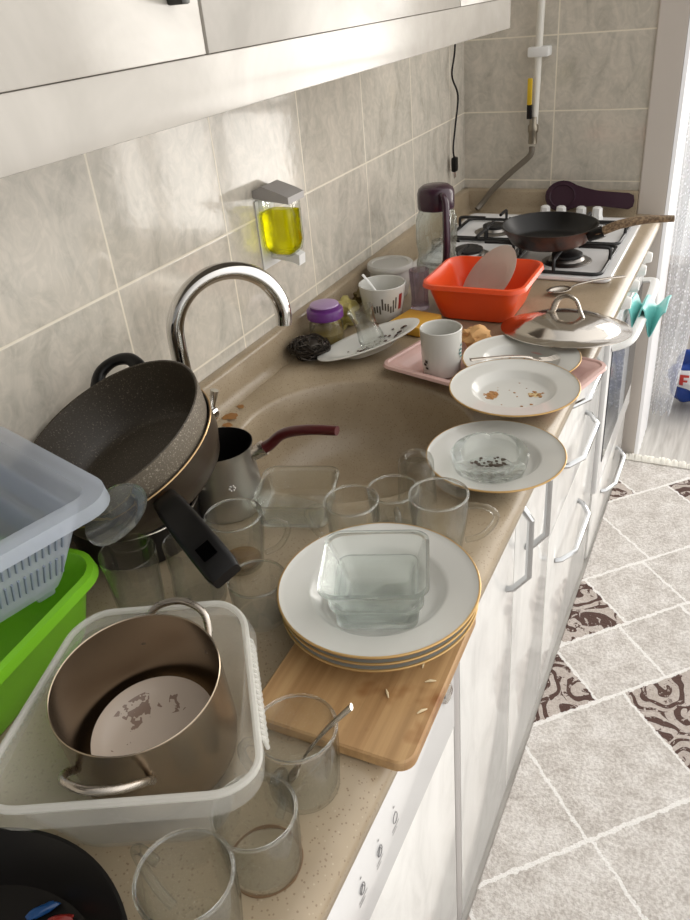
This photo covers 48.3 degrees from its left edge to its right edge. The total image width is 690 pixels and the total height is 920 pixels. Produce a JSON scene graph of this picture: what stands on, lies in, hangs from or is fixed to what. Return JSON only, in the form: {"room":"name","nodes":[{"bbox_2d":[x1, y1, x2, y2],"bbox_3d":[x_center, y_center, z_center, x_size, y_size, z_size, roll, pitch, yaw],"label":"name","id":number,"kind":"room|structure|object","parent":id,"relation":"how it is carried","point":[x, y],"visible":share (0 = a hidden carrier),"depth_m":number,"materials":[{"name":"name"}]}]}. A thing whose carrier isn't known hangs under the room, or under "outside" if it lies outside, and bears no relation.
{"room":"kitchen","nodes":[
{"label":"kitchen","id":0,"kind":"room"},
{"bbox_2d":[0,42,464,528],"bbox_3d":[-0.502,-0.299,0.932,0.100,2.600,3.950,10,35,25],"label":"wall","id":1,"kind":"structure","parent":0,"point":[97,247],"depth_m":1.31,"materials":[{"name":"tile"}]},
{"bbox_2d":[0,0,510,177],"bbox_3d":[-0.295,-0.741,0.671,0.339,0.813,2.184,10,35,25],"label":"upper cabinet","id":2,"kind":"object","parent":1,"relation":"attached to","point":[78,77],"visible":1,"depth_m":0.73,"materials":[{"name":"grey"}]},
{"bbox_2d":[252,180,304,269],"bbox_3d":[-0.119,-0.451,1.483,0.076,0.160,0.066,10,35,25],"label":"soap dispenser","id":3,"kind":"object","parent":1,"relation":"attached to","point":[279,228],"visible":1,"depth_m":1.46,"materials":[{"name":"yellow plastic"}]},
{"bbox_2d":[451,44,458,177],"bbox_3d":[0.317,-1.091,2.217,0.016,0.530,0.056,10,35,25],"label":"cable","id":4,"kind":"object","parent":1,"relation":"attached to","point":[454,161],"visible":0.95,"depth_m":2.28,"materials":[{"name":"black plastic"}]},
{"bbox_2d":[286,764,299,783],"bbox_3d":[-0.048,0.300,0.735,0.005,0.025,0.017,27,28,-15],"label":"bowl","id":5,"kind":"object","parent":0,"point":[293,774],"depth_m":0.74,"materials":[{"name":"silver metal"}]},
{"bbox_2d":[324,505,379,532],"bbox_3d":[0.012,0.088,1.019,0.072,0.084,0.072,10,35,25],"label":"drinking glass","id":6,"kind":"object","parent":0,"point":[325,507],"depth_m":0.97,"materials":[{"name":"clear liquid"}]},
{"bbox_2d":[409,501,468,544],"bbox_3d":[0.124,0.080,1.010,0.077,0.087,0.077,10,35,25],"label":"drinking glass","id":7,"kind":"object","parent":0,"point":[432,510],"depth_m":0.96,"materials":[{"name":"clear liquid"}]},
{"bbox_2d":[464,0,659,205],"bbox_3d":[0.665,-1.230,2.262,0.580,2.600,0.230,10,35,25],"label":"wall","id":8,"kind":"structure","parent":0,"point":[595,85],"depth_m":2.25,"materials":[{"name":"tile"}]},
{"bbox_2d":[475,0,551,211],"bbox_3d":[0.445,-1.537,1.986,0.214,1.754,0.056,7,33,20],"label":"gas pipe","id":9,"kind":"object","parent":8,"relation":"attached to","point":[539,50],"visible":1,"depth_m":2.23,"materials":[{"name":"white metal"}]},
{"bbox_2d":[621,0,689,453],"bbox_3d":[0.922,-1.182,2.142,0.078,2.600,0.241,10,35,25],"label":"trim","id":10,"kind":"structure","parent":8,"relation":"attached to","point":[674,15],"depth_m":2.18,"materials":[{"name":"beige paint"}]},
{"bbox_2d":[634,19,689,453],"bbox_3d":[0.964,-1.175,2.123,0.014,2.600,0.242,10,35,25],"label":"trim","id":11,"kind":"structure","parent":8,"relation":"attached to","point":[683,112],"depth_m":2.35,"materials":[{"name":"white"}]},
{"bbox_2d":[649,113,689,415],"bbox_3d":[1.177,-1.136,2.246,0.310,2.300,0.064,10,35,25],"label":"lace curtain","id":12,"kind":"object","parent":8,"relation":"hanging from","point":[675,327],"visible":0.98,"depth_m":2.68,"materials":[{"name":"white fabric"}]},
{"bbox_2d":[461,327,689,919],"bbox_3d":[1.405,0.676,1.573,3.300,0.050,5.600,10,35,25],"label":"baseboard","id":13,"kind":"structure","parent":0,"point":[665,436],"depth_m":2.71,"materials":[{"name":"grey laminate"}]},
{"bbox_2d":[327,677,456,919],"bbox_3d":[-0.194,0.633,1.092,0.543,0.798,0.605,10,35,25],"label":"dishwasher","id":14,"kind":"object","parent":13,"relation":"on","point":[404,868],"visible":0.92,"depth_m":1.02,"materials":[{"name":"grey"}]},
{"bbox_2d":[453,480,552,919],"bbox_3d":[0.082,0.335,1.530,0.577,0.800,0.591,10,35,25],"label":"base cabinet","id":15,"kind":"object","parent":13,"relation":"on","point":[496,676],"visible":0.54,"depth_m":1.37,"materials":[{"name":"grey wood"}]},
{"bbox_2d":[0,187,660,919],"bbox_3d":[0.041,-0.021,1.356,0.609,0.219,2.880,10,35,25],"label":"countertop","id":16,"kind":"structure","parent":15,"relation":"on","point":[382,415],"depth_m":1.02,"materials":[{"name":"beige stone"}]},
{"bbox_2d":[0,536,98,734],"bbox_3d":[-0.423,0.223,0.854,0.208,0.099,0.312,7,33,20],"label":"basin","id":17,"kind":"object","parent":16,"relation":"in","point":[33,627],"visible":0.88,"depth_m":0.92,"materials":[{"name":"green plastic"}]},
{"bbox_2d":[0,463,69,608],"bbox_3d":[-0.419,0.099,0.855,0.292,0.134,0.248,21,40,36],"label":"colander","id":18,"kind":"object","parent":17,"relation":"on","point":[20,520],"visible":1,"depth_m":0.88,"materials":[{"name":"white plastic"}]},
{"bbox_2d":[85,483,146,545],"bbox_3d":[-0.246,0.058,0.821,0.106,0.068,0.046,16,38,32],"label":"saucer","id":19,"kind":"object","parent":18,"relation":"on","point":[119,508],"visible":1,"depth_m":0.83,"materials":[{"name":"clear glass"}]},
{"bbox_2d":[0,827,127,919],"bbox_3d":[-0.301,0.421,0.559,0.301,0.048,0.301,10,35,25],"label":"frying pan","id":20,"kind":"object","parent":16,"relation":"on","point":[37,867],"visible":1,"depth_m":0.66,"materials":[{"name":"black metal"}]},
{"bbox_2d":[25,901,60,919],"bbox_3d":[-0.255,0.379,0.650,0.029,0.007,0.010,-18,33,-19],"label":"wrapper","id":21,"kind":"object","parent":20,"relation":"in","point":[37,912],"visible":1,"depth_m":0.65,"materials":[{"name":"blue plastic"}]},
{"bbox_2d":[47,914,73,919],"bbox_3d":[-0.238,0.383,0.641,0.024,0.007,0.009,-9,31,-5],"label":"wrapper","id":22,"kind":"object","parent":20,"relation":"in","point":[61,916],"visible":1,"depth_m":0.64,"materials":[{"name":"red plastic"}]},
{"bbox_2d":[99,534,167,619],"bbox_3d":[-0.250,0.152,0.924,0.068,0.113,0.067,21,40,36],"label":"drinking glass","id":23,"kind":"object","parent":16,"relation":"on","point":[144,534],"visible":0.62,"depth_m":0.92,"materials":[{"name":"clear glass"}]},
{"bbox_2d":[0,600,269,814],"bbox_3d":[-0.184,0.260,0.741,0.244,0.114,0.239,-5,31,1],"label":"plastic basin","id":24,"kind":"object","parent":16,"relation":"on","point":[258,716],"visible":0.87,"depth_m":0.68,"materials":[{"name":"white plastic"}]},
{"bbox_2d":[46,597,236,819],"bbox_3d":[-0.187,0.248,0.733,0.161,0.133,0.198,23,42,39],"label":"steel pot","id":25,"kind":"object","parent":24,"relation":"in","point":[123,654],"visible":0.9,"depth_m":0.73,"materials":[{"name":"silver metal"}]},
{"bbox_2d":[91,676,209,755],"bbox_3d":[-0.187,0.269,0.759,0.123,0.026,0.122,-6,31,0],"label":"pot bottom","id":26,"kind":"object","parent":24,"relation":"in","point":[149,712],"visible":0.49,"depth_m":0.78,"materials":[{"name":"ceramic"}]},
{"bbox_2d":[70,495,200,569],"bbox_3d":[-0.298,0.082,1.103,0.187,0.058,0.187,10,35,25],"label":"saucepan","id":27,"kind":"object","parent":16,"relation":"on","point":[137,553],"visible":0.23,"depth_m":1.03,"materials":[{"name":"silver"}]},
{"bbox_2d":[44,389,240,588],"bbox_3d":[-0.272,0.040,0.969,0.246,0.145,0.395,-11,32,-8],"label":"frying pan","id":28,"kind":"object","parent":16,"relation":"on","point":[169,506],"visible":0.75,"depth_m":0.90,"materials":[{"name":"brown metal"}]},
{"bbox_2d":[20,353,207,525],"bbox_3d":[-0.299,-0.016,1.013,0.262,0.164,0.264,15,37,30],"label":"pan","id":29,"kind":"object","parent":28,"relation":"on","point":[140,423],"visible":0.83,"depth_m":1.08,"materials":[{"name":"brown metal"}]},
{"bbox_2d":[130,827,243,919],"bbox_3d":[-0.120,0.345,0.607,0.077,0.097,0.097,-16,33,-16],"label":"glass mug","id":30,"kind":"object","parent":16,"relation":"on","point":[143,915],"visible":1,"depth_m":0.58,"materials":[{"name":"clear glass"}]},
{"bbox_2d":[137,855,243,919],"bbox_3d":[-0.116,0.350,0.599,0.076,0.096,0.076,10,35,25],"label":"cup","id":31,"kind":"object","parent":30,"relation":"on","point":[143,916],"depth_m":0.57,"materials":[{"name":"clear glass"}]},
{"bbox_2d":[163,536,226,596],"bbox_3d":[-0.186,0.138,0.961,0.067,0.093,0.067,10,35,25],"label":"drinking glass","id":32,"kind":"object","parent":16,"relation":"on","point":[166,536],"visible":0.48,"depth_m":0.95,"materials":[{"name":"clear glass"}]},
{"bbox_2d":[166,261,291,418],"bbox_3d":[-0.192,-0.178,1.274,0.219,0.306,0.072,-19,34,-21],"label":"faucet","id":33,"kind":"object","parent":16,"relation":"on","point":[207,276],"visible":0.75,"depth_m":1.20,"materials":[{"name":"silver metal"}]},
{"bbox_2d":[204,498,284,564],"bbox_3d":[-0.129,0.107,1.012,0.104,0.082,0.076,10,35,25],"label":"glass mug","id":34,"kind":"object","parent":16,"relation":"on","point":[230,499],"visible":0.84,"depth_m":1.00,"materials":[{"name":"clear glass"}]},
{"bbox_2d":[261,514,263,564],"bbox_3d":[-0.141,0.105,1.018,0.075,0.081,0.075,10,35,25],"label":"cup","id":35,"kind":"object","parent":34,"relation":"on","point":[261,514],"depth_m":1.03,"materials":[{"name":"clear glass"}]},
{"bbox_2d":[227,559,283,620],"bbox_3d":[-0.103,0.165,0.933,0.071,0.060,0.071,10,35,25],"label":"drinking glass","id":36,"kind":"object","parent":16,"relation":"on","point":[254,560],"visible":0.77,"depth_m":0.91,"materials":[{"name":"clear glass"}]},
{"bbox_2d":[210,771,302,876],"bbox_3d":[-0.074,0.320,0.664,0.074,0.072,0.082,-13,32,-12],"label":"glass mug","id":37,"kind":"object","parent":16,"relation":"on","point":[271,775],"visible":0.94,"depth_m":0.64,"materials":[{"name":"clear glass"}]},
{"bbox_2d":[228,824,302,897],"bbox_3d":[-0.070,0.353,0.679,0.066,0.001,0.067,10,35,25],"label":"ring","id":38,"kind":"object","parent":37,"relation":"on","point":[252,895],"visible":0.88,"depth_m":0.67,"materials":[{"name":"brown"}]},
{"bbox_2d":[192,424,339,523],"bbox_3d":[-0.127,0.018,1.101,0.230,0.141,0.111,10,35,25],"label":"coffee pot","id":39,"kind":"object","parent":16,"relation":"on","point":[236,474],"visible":0.61,"depth_m":1.10,"materials":[{"name":"silver metal"}]},
{"bbox_2d":[251,440,268,460],"bbox_3d":[-0.126,-0.013,1.114,0.033,0.031,0.022,-5,31,1],"label":"socket","id":40,"kind":"object","parent":39,"relation":"attached to","point":[260,449],"depth_m":1.10,"materials":[{"name":"silver metal"}]},
{"bbox_2d":[237,693,339,797],"bbox_3d":[-0.043,0.278,0.719,0.079,0.082,0.082,23,42,39],"label":"glass mug","id":41,"kind":"object","parent":16,"relation":"on","point":[328,745],"visible":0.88,"depth_m":0.71,"materials":[{"name":"clear glass"}]},
{"bbox_2d":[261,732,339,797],"bbox_3d":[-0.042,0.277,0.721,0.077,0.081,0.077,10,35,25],"label":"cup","id":42,"kind":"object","parent":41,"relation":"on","point":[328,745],"depth_m":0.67,"materials":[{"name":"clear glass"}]},
{"bbox_2d":[286,703,352,783],"bbox_3d":[-0.025,0.263,0.713,0.072,0.101,0.017,-6,31,0],"label":"teaspoon","id":43,"kind":"object","parent":41,"relation":"in","point":[293,774],"visible":0.94,"depth_m":0.70,"materials":[{"name":"silver metal"}]},
{"bbox_2d":[251,466,338,527],"bbox_3d":[-0.069,0.056,1.122,0.115,0.042,0.112,0,32,9],"label":"glass dish","id":44,"kind":"object","parent":16,"relation":"on","point":[283,493],"visible":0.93,"depth_m":1.15,"materials":[{"name":"clear glass"}]},
{"bbox_2d":[287,333,330,361],"bbox_3d":[-0.074,-0.233,1.591,0.092,0.049,0.091,10,35,25],"label":"steel wool","id":45,"kind":"object","parent":16,"relation":"on","point":[311,346],"visible":0.99,"depth_m":1.57,"materials":[{"name":"grey metal"}]},
{"bbox_2d":[306,299,344,344],"bbox_3d":[-0.040,-0.290,1.633,0.077,0.096,0.077,10,35,25],"label":"glass jar","id":46,"kind":"object","parent":16,"relation":"on","point":[321,311],"visible":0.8,"depth_m":1.60,"materials":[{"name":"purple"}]},
{"bbox_2d":[304,484,379,534],"bbox_3d":[0.004,0.084,1.025,0.094,0.085,0.074,22,41,38],"label":"glass mug","id":47,"kind":"object","parent":16,"relation":"on","point":[349,485],"visible":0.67,"depth_m":1.00,"materials":[{"name":"clear glass"}]},
{"bbox_2d":[328,295,359,329],"bbox_3d":[-0.007,-0.330,1.717,0.070,0.067,0.133,2,32,12],"label":"crumpled bag","id":48,"kind":"object","parent":16,"relation":"on","point":[350,307],"visible":0.66,"depth_m":1.70,"materials":[{"name":"yellow plastic"}]},
{"bbox_2d":[352,288,362,304],"bbox_3d":[0.039,-0.384,1.806,0.044,0.048,0.058,-11,32,-9],"label":"scraps","id":49,"kind":"object","parent":16,"relation":"on","point":[357,296],"visible":0.33,"depth_m":1.79,"materials":[{"name":"brown plant"}]},
{"bbox_2d":[317,318,418,361],"bbox_3d":[0.049,-0.242,1.575,0.226,0.052,0.125,-16,33,-16],"label":"oval platter","id":50,"kind":"object","parent":16,"relation":"on","point":[339,350],"visible":0.99,"depth_m":1.60,"materials":[{"name":"grey ceramic"}]},
{"bbox_2d":[348,325,406,351],"bbox_3d":[0.066,-0.246,1.579,0.133,0.038,0.054,-21,34,-23],"label":"scraps","id":51,"kind":"object","parent":50,"relation":"on","point":[364,349],"visible":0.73,"depth_m":1.58,"materials":[{"name":"brown food"}]},
{"bbox_2d":[262,618,475,770],"bbox_3d":[0.028,0.225,0.858,0.182,0.015,0.234,9,34,23],"label":"cutting board","id":52,"kind":"object","parent":16,"relation":"on","point":[381,730],"visible":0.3,"depth_m":0.80,"materials":[{"name":"brown wood"}]},
{"bbox_2d":[282,603,478,672],"bbox_3d":[0.041,0.170,0.900,0.228,0.028,0.228,10,35,25],"label":"plate","id":53,"kind":"object","parent":52,"relation":"on","point":[360,668],"visible":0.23,"depth_m":0.81,"materials":[{"name":"grey ceramic"}]},
{"bbox_2d":[285,605,477,665],"bbox_3d":[0.040,0.162,0.893,0.228,0.028,0.228,10,35,25],"label":"plate","id":54,"kind":"object","parent":53,"relation":"on","point":[365,662],"visible":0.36,"depth_m":0.80,"materials":[{"name":"grey ceramic"}]},
{"bbox_2d":[277,522,480,659],"bbox_3d":[0.039,0.152,0.888,0.233,0.028,0.233,10,35,25],"label":"plate","id":55,"kind":"object","parent":54,"relation":"on","point":[453,595],"visible":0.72,"depth_m":0.86,"materials":[{"name":"grey ceramic"}]},
{"bbox_2d":[328,596,423,628],"bbox_3d":[0.037,0.150,0.868,0.104,0.034,0.100,-2,32,7],"label":"glass dish","id":56,"kind":"object","parent":55,"relation":"on","point":[379,619],"visible":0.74,"depth_m":0.83,"materials":[{"name":"clear glass"}]},
{"bbox_2d":[317,530,429,610],"bbox_3d":[0.035,0.133,0.855,0.119,0.051,0.116,-2,32,7],"label":"glass dish","id":57,"kind":"object","parent":56,"relation":"on","point":[361,570],"visible":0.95,"depth_m":0.88,"materials":[{"name":"clear glass"}]},
{"bbox_2d":[358,275,405,323],"bbox_3d":[0.086,-0.361,1.742,0.106,0.083,0.106,10,35,25],"label":"cup","id":58,"kind":"object","parent":16,"relation":"on","point":[387,300],"visible":0.93,"depth_m":1.72,"materials":[{"name":"grey ceramic"}]},
{"bbox_2d":[361,274,375,289],"bbox_3d":[0.073,-0.370,1.730,0.073,0.091,0.018,19,39,35],"label":"plastic spoon","id":59,"kind":"object","parent":58,"relation":"in","point":[362,275],"visible":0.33,"depth_m":1.72,"materials":[{"name":"white plastic"}]},
{"bbox_2d":[374,297,396,314],"bbox_3d":[0.090,-0.340,1.702,0.052,0.037,0.012,-6,31,0],"label":"print","id":60,"kind":"object","parent":58,"relation":"attached to","point":[382,305],"depth_m":1.70,"materials":[{"name":"grey"}]},
{"bbox_2d":[398,293,401,308],"bbox_3d":[0.122,-0.353,1.710,0.006,0.036,0.011,20,40,36],"label":"print","id":61,"kind":"object","parent":58,"relation":"attached to","point":[399,294],"depth_m":1.71,"materials":[{"name":"red paint"}]},
{"bbox_2d":[367,255,412,296],"bbox_3d":[0.111,-0.440,1.867,0.111,0.082,0.111,10,35,25],"label":"lidded bowl","id":62,"kind":"object","parent":16,"relation":"on","point":[398,265],"visible":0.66,"depth_m":1.83,"materials":[{"name":"white plastic"}]},
{"bbox_2d":[367,474,418,525],"bbox_3d":[0.064,0.071,1.052,0.071,0.068,0.089,10,35,25],"label":"glass mug","id":63,"kind":"object","parent":16,"relation":"on","point":[389,475],"visible":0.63,"depth_m":1.04,"materials":[{"name":"clear glass"}]},
{"bbox_2d":[391,309,440,336],"bbox_3d":[0.153,-0.301,1.689,0.084,0.022,0.090,19,39,34],"label":"cloth","id":64,"kind":"object","parent":16,"relation":"on","point":[423,317],"visible":0.49,"depth_m":1.69,"materials":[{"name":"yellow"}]},
{"bbox_2d":[409,266,428,310],"bbox_3d":[0.172,-0.393,1.769,0.048,0.093,0.046,10,35,25],"label":"glass","id":65,"kind":"object","parent":16,"relation":"on","point":[419,294],"visible":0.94,"depth_m":1.76,"materials":[{"name":"glass"}]},
{"bbox_2d":[416,182,456,273],"bbox_3d":[0.225,-0.550,1.881,0.100,0.235,0.114,10,35,25],"label":"water jug","id":66,"kind":"object","parent":16,"relation":"on","point":[436,220],"visible":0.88,"depth_m":1.84,"materials":[{"name":"clear glass"}]},
{"bbox_2d":[408,477,499,544],"bbox_3d":[0.141,0.083,1.002,0.115,0.088,0.078,10,35,25],"label":"glass mug","id":67,"kind":"object","parent":16,"relation":"on","point":[431,478],"visible":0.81,"depth_m":0.99,"materials":[{"name":"clear glass"}]},
{"bbox_2d":[422,256,543,321],"bbox_3d":[0.312,-0.381,1.732,0.232,0.087,0.220,10,35,25],"label":"tub","id":68,"kind":"object","parent":16,"relation":"on","point":[445,283],"visible":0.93,"depth_m":1.68,"materials":[{"name":"orange plastic"}]},
{"bbox_2d":[463,245,516,289],"bbox_3d":[0.321,-0.409,1.728,0.110,0.125,0.166,-12,32,-10],"label":"plastic plate","id":69,"kind":"object","parent":68,"relation":"in","point":[495,269],"visible":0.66,"depth_m":1.74,"materials":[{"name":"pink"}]},
{"bbox_2d":[383,340,606,390],"bbox_3d":[0.278,-0.174,1.461,0.374,0.022,0.226,21,40,36],"label":"tray","id":70,"kind":"object","parent":16,"relation":"on","point":[408,361],"visible":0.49,"depth_m":1.46,"materials":[{"name":"pink plastic"}]},
{"bbox_2d":[419,319,461,378],"bbox_3d":[0.183,-0.210,1.461,0.080,0.091,0.080,10,35,25],"label":"mug","id":71,"kind":"object","parent":70,"relation":"on","point":[441,339],"visible":0.96,"depth_m":1.44,"materials":[{"name":"grey ceramic"}]},
{"bbox_2d":[462,324,490,346],"bbox_3d":[0.264,-0.248,1.553,0.072,0.049,0.059,-21,34,-23],"label":"bread piece","id":72,"kind":"object","parent":70,"relation":"on","point":[470,335],"visible":0.7,"depth_m":1.54,"materials":[{"name":"brown food"}]},
{"bbox_2d":[449,358,580,416],"bbox_3d":[0.284,-0.115,1.295,0.216,0.025,0.216,11,35,24],"label":"plate","id":73,"kind":"object","parent":70,"relation":"on","point":[561,388],"visible":1,"depth_m":1.31,"materials":[{"name":"grey ceramic"}]},
{"bbox_2d":[483,387,543,406],"bbox_3d":[0.286,-0.108,1.295,0.082,0.003,0.087,-24,36,-28],"label":"scraps","id":74,"kind":"object","parent":73,"relation":"on","point":[491,396],"visible":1,"depth_m":1.30,"materials":[{"name":"brown food"}]},
{"bbox_2d":[462,334,581,371],"bbox_3d":[0.331,-0.184,1.450,0.219,0.028,0.219,10,35,25],"label":"plate","id":75,"kind":"object","parent":70,"relation":"on","point":[569,359],"visible":0.42,"depth_m":1.49,"materials":[{"name":"grey ceramic"}]},
{"bbox_2d":[470,355,558,361],"bbox_3d":[0.310,-0.185,1.403,0.172,0.031,0.020,-11,32,-9],"label":"fork","id":76,"kind":"object","parent":75,"relation":"on","point":[544,359],"visible":0.98,"depth_m":1.40,"materials":[{"name":"silver metal"}]},
{"bbox_2d":[426,420,566,492],"bbox_3d":[0.230,0.001,1.177,0.211,0.028,0.211,10,35,25],"label":"plate","id":77,"kind":"object","parent":16,"relation":"on","point":[547,460],"visible":0.63,"depth_m":1.18,"materials":[{"name":"grey ceramic"}]},
{"bbox_2d":[451,432,529,484],"bbox_3d":[0.216,0.002,1.149,0.115,0.040,0.115,10,35,25],"label":"bowl","id":78,"kind":"object","parent":77,"relation":"on","point":[471,447],"visible":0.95,"depth_m":1.15,"materials":[{"name":"clear glass"}]},
{"bbox_2d":[470,457,507,466],"bbox_3d":[0.217,0.011,1.153,0.058,0.005,0.060,-6,31,0],"label":"ash","id":79,"kind":"object","parent":78,"relation":"on","point":[490,464],"visible":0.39,"depth_m":1.16,"materials":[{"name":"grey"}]},
{"bbox_2d":[413,205,640,282],"bbox_3d":[0.512,-0.617,2.120,0.516,0.050,0.548,10,35,25],"label":"gas hob","id":80,"kind":"object","parent":16,"relation":"in","point":[478,234],"visible":0.47,"depth_m":2.03,"materials":[{"name":"white metal"}]},
{"bbox_2d":[501,211,674,251],"bbox_3d":[0.595,-0.577,1.917,0.414,0.078,0.242,10,35,25],"label":"frying pan","id":81,"kind":"object","parent":80,"relation":"on","point":[547,231],"visible":1,"depth_m":1.95,"materials":[{"name":"black metal"}]},
{"bbox_2d":[501,294,632,348],"bbox_3d":[0.441,-0.288,1.534,0.255,0.085,0.256,-19,34,-21],"label":"lid","id":82,"kind":"object","parent":16,"relation":"on","point":[554,327],"visible":1,"depth_m":1.50,"materials":[{"name":"silver metal"}]},
{"bbox_2d":[546,275,624,293],"bbox_3d":[0.563,-0.411,1.803,0.199,0.017,0.042,-12,32,-10],"label":"tablespoon","id":83,"kind":"object","parent":16,"relation":"on","point":[557,289],"visible":1,"depth_m":1.80,"materials":[{"name":"silver metal"}]},
{"bbox_2d":[546,285,570,293],"bbox_3d":[0.497,-0.394,1.793,0.061,0.010,0.042,-12,32,-9],"label":"bowl","id":84,"kind":"object","parent":83,"relation":"on","point":[557,289],"depth_m":1.80,"materials":[{"name":"silver metal"}]},
{"bbox_2d":[545,180,634,210],"bbox_3d":[0.730,-0.787,2.304,0.261,0.087,0.038,11,35,26],"label":"frying pan","id":85,"kind":"object","parent":16,"relation":"on","point":[568,194],"visible":0.94,"depth_m":2.31,"materials":[{"name":"purple metal"}]},
{"bbox_2d":[538,346,604,692],"bbox_3d":[0.329,0.055,1.951,0.577,0.798,0.526,10,35,25],"label":"base cabinet","id":86,"kind":"object","parent":13,"relation":"on","point":[570,513],"visible":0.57,"depth_m":1.81,"materials":[{"name":"grey wood"}]},
{"bbox_2d":[467,453,689,919],"bbox_3d":[1.050,0.918,1.163,1.715,0.026,3.235,10,35,25],"label":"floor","id":87,"kind":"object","parent":13,"relation":"on","point":[594,824],"visible":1,"depth_m":1.71,"materials":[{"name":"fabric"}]},
{"bbox_2d":[584,251,659,558],"bbox_3d":[0.587,-0.226,2.365,0.604,0.795,0.570,10,35,25],"label":"oven","id":88,"kind":"object","parent":13,"relation":"on","point":[616,380],"visible":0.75,"depth_m":2.18,"materials":[{"name":"white metal"}]},
{"bbox_2d":[628,292,671,336],"bbox_3d":[0.817,-0.393,2.071,0.094,0.084,0.128,10,35,25],"label":"pot holder","id":89,"kind":"object","parent":88,"relation":"hanging from","point":[653,312],"visible":0.82,"depth_m":2.06,"materials":[{"name":"teal fabric"}]},
{"bbox_2d":[674,349,689,401],"bbox_3d":[1.365,-0.318,2.907,0.258,0.257,0.174,17,38,32],"label":"bag","id":90,"kind":"object","parent":13,"relation":"on","point":[682,394],"visible":0.73,"depth_m":2.89,"materials":[{"name":"blue plastic"}]},
{"bbox_2d":[661,255,670,324],"bbox_3d":[2.495,-0.618,3.173,2.700,0.300,0.120,10,35,25],"label":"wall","id":91,"kind":"structure","parent":0,"point":[670,255],"depth_m":3.56,"materials":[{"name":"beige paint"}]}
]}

